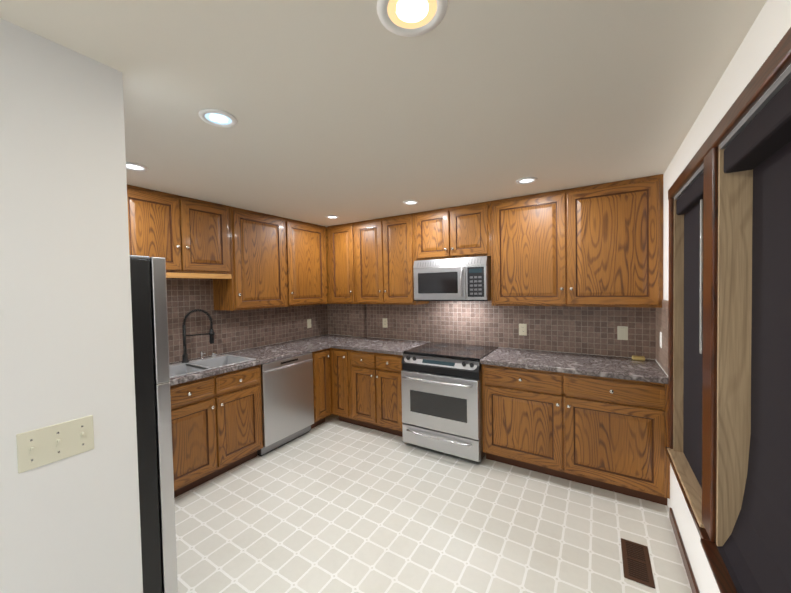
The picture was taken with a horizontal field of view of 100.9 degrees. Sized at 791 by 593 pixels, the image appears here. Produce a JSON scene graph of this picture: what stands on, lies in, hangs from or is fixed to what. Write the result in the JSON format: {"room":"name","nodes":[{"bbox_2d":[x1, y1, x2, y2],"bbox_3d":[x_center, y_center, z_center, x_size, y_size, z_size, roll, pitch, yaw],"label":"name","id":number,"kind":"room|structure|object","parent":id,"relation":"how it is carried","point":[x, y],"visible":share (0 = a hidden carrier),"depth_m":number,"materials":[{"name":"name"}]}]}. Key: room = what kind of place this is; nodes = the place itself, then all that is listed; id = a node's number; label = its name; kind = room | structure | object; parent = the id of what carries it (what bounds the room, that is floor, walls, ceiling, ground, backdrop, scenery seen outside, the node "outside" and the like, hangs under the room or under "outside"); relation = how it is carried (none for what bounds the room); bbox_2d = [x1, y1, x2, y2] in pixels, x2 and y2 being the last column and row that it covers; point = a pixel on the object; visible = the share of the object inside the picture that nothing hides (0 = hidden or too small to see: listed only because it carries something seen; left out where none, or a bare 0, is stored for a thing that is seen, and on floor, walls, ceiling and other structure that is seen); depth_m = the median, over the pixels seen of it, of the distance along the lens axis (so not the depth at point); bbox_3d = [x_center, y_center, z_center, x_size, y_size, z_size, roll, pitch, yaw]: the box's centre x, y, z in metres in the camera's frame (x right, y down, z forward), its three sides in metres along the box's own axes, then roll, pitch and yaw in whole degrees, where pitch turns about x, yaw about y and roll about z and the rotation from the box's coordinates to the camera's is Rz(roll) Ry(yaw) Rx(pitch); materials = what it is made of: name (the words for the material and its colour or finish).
{"room":"kitchen","nodes":[
{"label":"kitchen","id":0,"kind":"room"},
{"bbox_2d":[0,18,142,592],"bbox_3d":[-1.872,0.416,-0.186,0.100,2.330,3.320,0,2,32],"label":"wall","id":1,"kind":"structure","parent":0,"point":[71,524],"depth_m":1.04,"materials":[{"name":"white paint"}]},
{"bbox_2d":[16,415,93,472],"bbox_3d":[-1.054,0.457,1.021,0.015,0.116,0.170,0,2,32],"label":"switch plate","id":2,"kind":"object","parent":1,"relation":"attached to","point":[39,447],"visible":1,"depth_m":1.01,"materials":[{"name":"beige plastic"}]},
{"bbox_2d":[0,0,766,226],"bbox_3d":[-1.047,-0.834,0.950,3.910,0.080,6.440,0,2,32],"label":"ceiling","id":3,"kind":"structure","parent":0,"point":[348,111],"depth_m":1.32,"materials":[{"name":"beige paint"}]},
{"bbox_2d":[126,162,148,171],"bbox_3d":[-1.630,-0.806,2.031,0.150,0.008,0.150,0,2,32],"label":"recessed light","id":4,"kind":"object","parent":3,"relation":"in","point":[132,166],"visible":0.81,"depth_m":2.04,"materials":[{"name":"white"}]},
{"bbox_2d":[199,108,237,127],"bbox_3d":[-0.804,-0.807,1.484,0.156,0.008,0.156,0,2,32],"label":"recessed light","id":5,"kind":"object","parent":3,"relation":"in","point":[217,118],"visible":1,"depth_m":1.48,"materials":[{"name":"white"}]},
{"bbox_2d":[325,215,338,218],"bbox_3d":[-0.686,-0.863,3.551,0.150,0.008,0.150,0,2,32],"label":"recessed light","id":6,"kind":"object","parent":3,"relation":"in","point":[332,217],"visible":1,"depth_m":3.54,"materials":[{"name":"white"}]},
{"bbox_2d":[403,200,418,204],"bbox_3d":[0.144,-0.865,3.013,0.150,0.008,0.150,0,2,32],"label":"recessed light","id":7,"kind":"object","parent":3,"relation":"in","point":[411,202],"visible":0.96,"depth_m":3.00,"materials":[{"name":"white"}]},
{"bbox_2d":[377,0,447,36],"bbox_3d":[0.047,-0.809,0.920,0.200,0.008,0.200,0,2,32],"label":"recessed light","id":8,"kind":"object","parent":3,"relation":"in","point":[409,18],"visible":1,"depth_m":0.94,"materials":[{"name":"white"}]},
{"bbox_2d":[516,177,536,183],"bbox_3d":[0.981,-0.867,2.446,0.150,0.008,0.150,0,2,32],"label":"recessed light","id":9,"kind":"object","parent":3,"relation":"in","point":[526,180],"visible":1,"depth_m":2.44,"materials":[{"name":"white"}]},
{"bbox_2d":[174,414,691,592],"bbox_3d":[-1.001,1.565,1.012,3.910,0.060,6.440,0,2,32],"label":"floor","id":10,"kind":"structure","parent":0,"point":[332,503],"depth_m":2.10,"materials":[{"name":"tile"}]},
{"bbox_2d":[130,255,177,592],"bbox_3d":[-1.493,0.692,1.261,0.760,1.690,0.921,0,2,32],"label":"refrigerator","id":11,"kind":"object","parent":10,"relation":"on","point":[153,408],"visible":0.15,"depth_m":1.35,"materials":[{"name":"black"}]},
{"bbox_2d":[170,364,262,497],"bbox_3d":[-1.682,1.064,2.770,0.655,0.876,0.854,0,2,32],"label":"base cabinet","id":12,"kind":"object","parent":10,"relation":"on","point":[217,427],"visible":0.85,"depth_m":2.61,"materials":[{"name":"brown wood"}]},
{"bbox_2d":[257,353,313,455],"bbox_3d":[-1.294,1.043,3.397,0.620,0.872,0.611,0,2,32],"label":"stainless steel dishwasher","id":13,"kind":"object","parent":10,"relation":"on","point":[287,400],"visible":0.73,"depth_m":3.19,"materials":[{"name":"grey metal"}]},
{"bbox_2d":[311,348,331,428],"bbox_3d":[-1.054,1.026,3.783,0.655,0.876,0.290,0,2,32],"label":"base cabinet","id":14,"kind":"object","parent":10,"relation":"on","point":[322,384],"visible":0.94,"depth_m":3.62,"materials":[{"name":"brown wood"}]},
{"bbox_2d":[330,348,353,423],"bbox_3d":[-0.445,1.011,3.925,0.324,0.876,0.626,0,2,32],"label":"base cabinet","id":15,"kind":"object","parent":10,"relation":"on","point":[342,372],"depth_m":3.66,"materials":[{"name":"brown wood"}]},
{"bbox_2d":[168,309,351,385],"bbox_3d":[-1.297,0.412,3.384,0.660,0.642,2.382,0,2,32],"label":"countertop","id":16,"kind":"structure","parent":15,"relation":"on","point":[185,369],"depth_m":3.05,"materials":[{"name":"stone"}]},
{"bbox_2d":[332,337,428,355],"bbox_3d":[-0.159,0.551,3.712,0.928,0.038,0.634,0,2,32],"label":"countertop","id":17,"kind":"structure","parent":15,"relation":"on","point":[367,344],"depth_m":3.62,"materials":[{"name":"stone"}]},
{"bbox_2d":[350,350,402,436],"bbox_3d":[-0.060,1.010,3.686,0.740,0.876,0.626,0,2,32],"label":"base cabinet","id":18,"kind":"object","parent":10,"relation":"on","point":[366,392],"depth_m":3.40,"materials":[{"name":"brown wood"}]},
{"bbox_2d":[401,342,498,461],"bbox_3d":[0.543,0.987,3.227,0.760,0.923,0.749,0,2,32],"label":"range","id":19,"kind":"object","parent":10,"relation":"on","point":[441,386],"visible":0.94,"depth_m":2.95,"materials":[{"name":"silver metal"}]},
{"bbox_2d":[482,364,669,505],"bbox_3d":[1.444,1.005,2.753,1.261,0.876,0.626,0,2,32],"label":"base cabinet","id":20,"kind":"object","parent":10,"relation":"on","point":[609,434],"visible":1,"depth_m":2.41,"materials":[{"name":"brown wood"}]},
{"bbox_2d":[480,347,667,383],"bbox_3d":[1.423,0.546,2.730,1.248,0.038,0.634,0,2,32],"label":"countertop","id":21,"kind":"structure","parent":20,"relation":"on","point":[626,368],"depth_m":2.59,"materials":[{"name":"stone"}]},
{"bbox_2d":[632,355,644,360],"bbox_3d":[1.986,0.503,2.669,0.085,0.029,0.060,0,2,32],"label":"sponge","id":22,"kind":"object","parent":21,"relation":"on","point":[641,358],"visible":1,"depth_m":2.65,"materials":[{"name":"yellow"}]},
{"bbox_2d":[621,538,654,588],"bbox_3d":[1.335,1.464,1.808,0.130,0.009,0.310,0,2,32],"label":"floor vent","id":23,"kind":"object","parent":10,"relation":"in","point":[637,567],"visible":1,"depth_m":1.79,"materials":[{"name":"brown metal"}]},
{"bbox_2d":[334,334,656,361],"bbox_3d":[0.641,0.270,3.665,3.910,2.330,0.120,0,2,32],"label":"wall","id":24,"kind":"structure","parent":0,"point":[515,348],"depth_m":3.14,"materials":[{"name":"white paint"}]},
{"bbox_2d":[326,222,357,303],"bbox_3d":[-0.563,-0.398,4.106,0.472,0.968,0.337,0,2,32],"label":"upper cabinet","id":25,"kind":"object","parent":24,"relation":"attached to","point":[341,240],"depth_m":3.96,"materials":[{"name":"brown wood"}]},
{"bbox_2d":[358,213,428,304],"bbox_3d":[-0.069,-0.400,3.799,0.836,0.968,0.337,0,2,32],"label":"upper cabinet","id":26,"kind":"object","parent":24,"relation":"attached to","point":[370,261],"depth_m":3.62,"materials":[{"name":"brown wood"}]},
{"bbox_2d":[414,201,490,260],"bbox_3d":[0.613,-0.634,3.349,0.796,0.502,0.367,0,2,32],"label":"upper cabinet","id":27,"kind":"object","parent":24,"relation":"attached to","point":[457,231],"visible":0.98,"depth_m":3.19,"materials":[{"name":"brown wood"}]},
{"bbox_2d":[413,256,491,300],"bbox_3d":[0.601,-0.170,3.326,0.758,0.417,0.446,0,2,32],"label":"microwave","id":28,"kind":"object","parent":27,"relation":"attached to","point":[460,279],"visible":0.98,"depth_m":3.14,"materials":[{"name":"silver metal"}]},
{"bbox_2d":[328,300,655,358],"bbox_3d":[0.576,0.269,3.599,3.628,0.503,0.059,0,2,32],"label":"wall tile","id":29,"kind":"structure","parent":24,"relation":"attached to","point":[587,330],"depth_m":3.29,"materials":[{"name":"tile"}]},
{"bbox_2d":[382,318,387,327],"bbox_3d":[-0.131,0.329,4.061,0.072,0.116,0.008,0,2,32],"label":"electrical outlet","id":30,"kind":"object","parent":29,"relation":"attached to","point":[385,323],"visible":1,"depth_m":4.06,"materials":[{"name":"beige plastic"}]},
{"bbox_2d":[519,324,526,335],"bbox_3d":[1.250,0.325,3.204,0.072,0.116,0.008,0,2,32],"label":"electrical outlet","id":31,"kind":"object","parent":29,"relation":"attached to","point":[522,329],"visible":1,"depth_m":3.20,"materials":[{"name":"beige plastic"}]},
{"bbox_2d":[617,326,627,339],"bbox_3d":[1.933,0.312,2.780,0.072,0.116,0.007,0,2,32],"label":"electrical outlet","id":32,"kind":"object","parent":29,"relation":"attached to","point":[622,332],"visible":1,"depth_m":2.78,"materials":[{"name":"beige plastic"}]},
{"bbox_2d":[490,174,662,307],"bbox_3d":[1.487,-0.404,2.816,1.247,0.968,0.367,0,2,32],"label":"upper cabinet","id":33,"kind":"object","parent":24,"relation":"attached to","point":[598,245],"visible":1,"depth_m":2.63,"materials":[{"name":"brown wood"}]},
{"bbox_2d":[657,0,790,592],"bbox_3d":[0.610,0.363,0.038,0.180,2.330,6.320,0,2,32],"label":"wall","id":34,"kind":"structure","parent":0,"point":[769,28],"depth_m":1.40,"materials":[{"name":"white paint"}]},
{"bbox_2d":[656,300,668,374],"bbox_3d":[1.970,0.273,2.412,0.007,0.503,0.591,0,2,32],"label":"wall tile","id":35,"kind":"structure","parent":34,"relation":"attached to","point":[662,327],"depth_m":2.38,"materials":[{"name":"tile"}]},
{"bbox_2d":[660,332,661,347],"bbox_3d":[1.967,0.321,2.421,0.007,0.116,0.072,0,2,32],"label":"electrical outlet","id":36,"kind":"object","parent":35,"relation":"attached to","point":[661,339],"visible":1,"depth_m":2.39,"materials":[{"name":"white plastic"}]},
{"bbox_2d":[669,507,699,592],"bbox_3d":[0.342,1.503,-0.215,0.013,0.075,5.535,0,2,32],"label":"baseboard","id":37,"kind":"structure","parent":34,"relation":"attached to","point":[688,568],"depth_m":1.78,"materials":[{"name":"brown wood"}]},
{"bbox_2d":[665,27,790,592],"bbox_3d":[1.196,0.229,1.087,0.172,1.752,2.378,0,2,32],"label":"windows","id":38,"kind":"structure","parent":34,"relation":"in","point":[728,449],"depth_m":1.24,"materials":[{"name":"black glass"}]},
{"bbox_3d":[-1.949,0.334,3.084,0.120,2.330,3.600,0,2,32],"label":"wall","id":39,"kind":"structure","parent":0,"visible":0},
{"bbox_2d":[127,185,231,278],"bbox_3d":[-1.871,-0.485,2.732,0.367,0.673,0.857,0,2,32],"label":"upper cabinet","id":40,"kind":"object","parent":39,"relation":"attached to","point":[185,237],"visible":0.81,"depth_m":2.66,"materials":[{"name":"brown wood"}]},
{"bbox_2d":[166,278,327,362],"bbox_3d":[-1.589,0.142,3.543,0.007,0.843,2.411,0,2,32],"label":"wall tile","id":41,"kind":"structure","parent":39,"relation":"attached to","point":[236,330],"depth_m":3.30,"materials":[{"name":"tile"}]},
{"bbox_2d":[307,319,310,327],"bbox_3d":[-1.127,0.353,4.271,0.007,0.116,0.072,0,2,32],"label":"electrical outlet","id":42,"kind":"object","parent":41,"relation":"attached to","point":[308,323],"visible":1,"depth_m":4.26,"materials":[{"name":"beige plastic"}]},
{"bbox_2d":[213,206,292,310],"bbox_3d":[-1.481,-0.362,3.389,0.337,0.968,0.653,0,2,32],"label":"upper cabinet","id":43,"kind":"object","parent":39,"relation":"attached to","point":[276,261],"depth_m":3.24,"materials":[{"name":"brown wood"}]},
{"bbox_2d":[289,219,326,305],"bbox_3d":[-1.171,-0.381,3.889,0.337,0.968,0.673,0,2,32],"label":"upper cabinet","id":44,"kind":"object","parent":39,"relation":"attached to","point":[307,241],"depth_m":3.82,"materials":[{"name":"brown wood"}]}
]}

